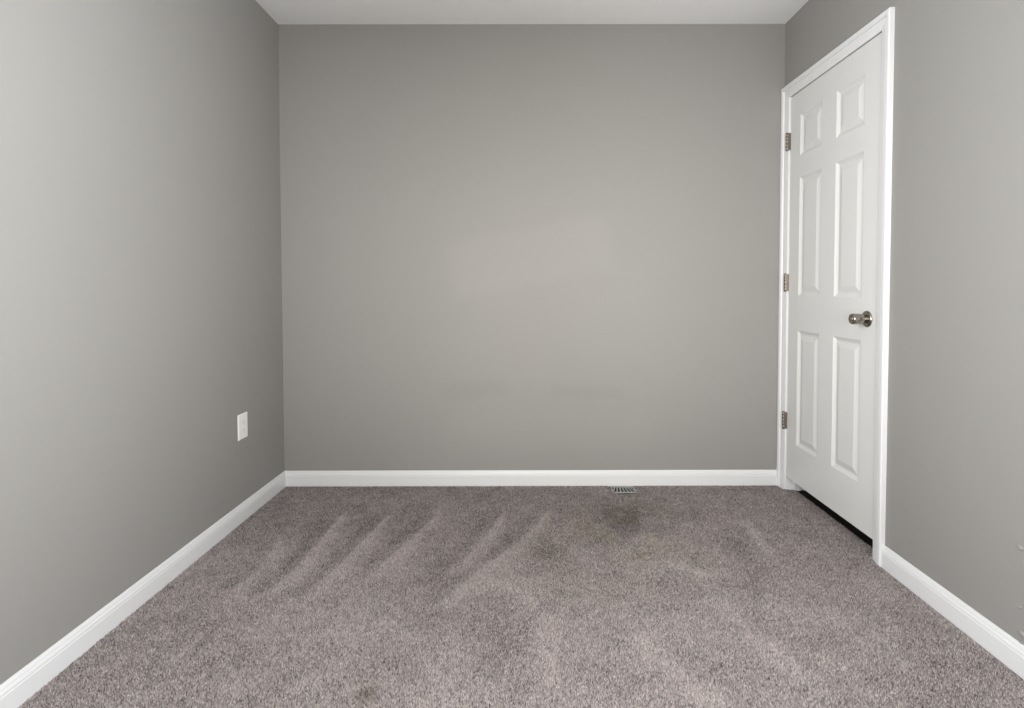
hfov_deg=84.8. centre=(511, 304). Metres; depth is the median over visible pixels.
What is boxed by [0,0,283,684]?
wall
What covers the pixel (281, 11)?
ceiling
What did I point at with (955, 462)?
wall
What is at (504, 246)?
wall
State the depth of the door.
2.56 m
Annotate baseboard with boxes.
[0,471,285,707]
[285,470,776,486]
[881,545,1023,679]
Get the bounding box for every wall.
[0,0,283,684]
[278,24,784,470]
[785,0,1023,644]
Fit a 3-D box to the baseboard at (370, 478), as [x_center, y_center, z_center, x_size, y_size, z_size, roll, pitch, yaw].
[0.103,0.962,3.104,2.731,0.088,0.012,0,2,0]
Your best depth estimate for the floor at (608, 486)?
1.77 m
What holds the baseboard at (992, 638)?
attached to the wall at (955, 462)
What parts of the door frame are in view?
casing, head casing, casing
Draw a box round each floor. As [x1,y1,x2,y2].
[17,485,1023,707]
[28,486,1022,707]
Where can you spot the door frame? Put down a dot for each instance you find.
(884, 23)
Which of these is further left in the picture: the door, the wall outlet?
the wall outlet
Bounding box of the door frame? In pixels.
[776,7,894,566]
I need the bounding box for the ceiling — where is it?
[256,0,807,23]
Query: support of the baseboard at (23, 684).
attached to the wall at (141, 262)
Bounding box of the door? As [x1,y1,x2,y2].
[782,33,881,538]
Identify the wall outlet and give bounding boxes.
[237,412,247,440]
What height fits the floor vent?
0.007 m
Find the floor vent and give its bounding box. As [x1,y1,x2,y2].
[609,486,638,494]

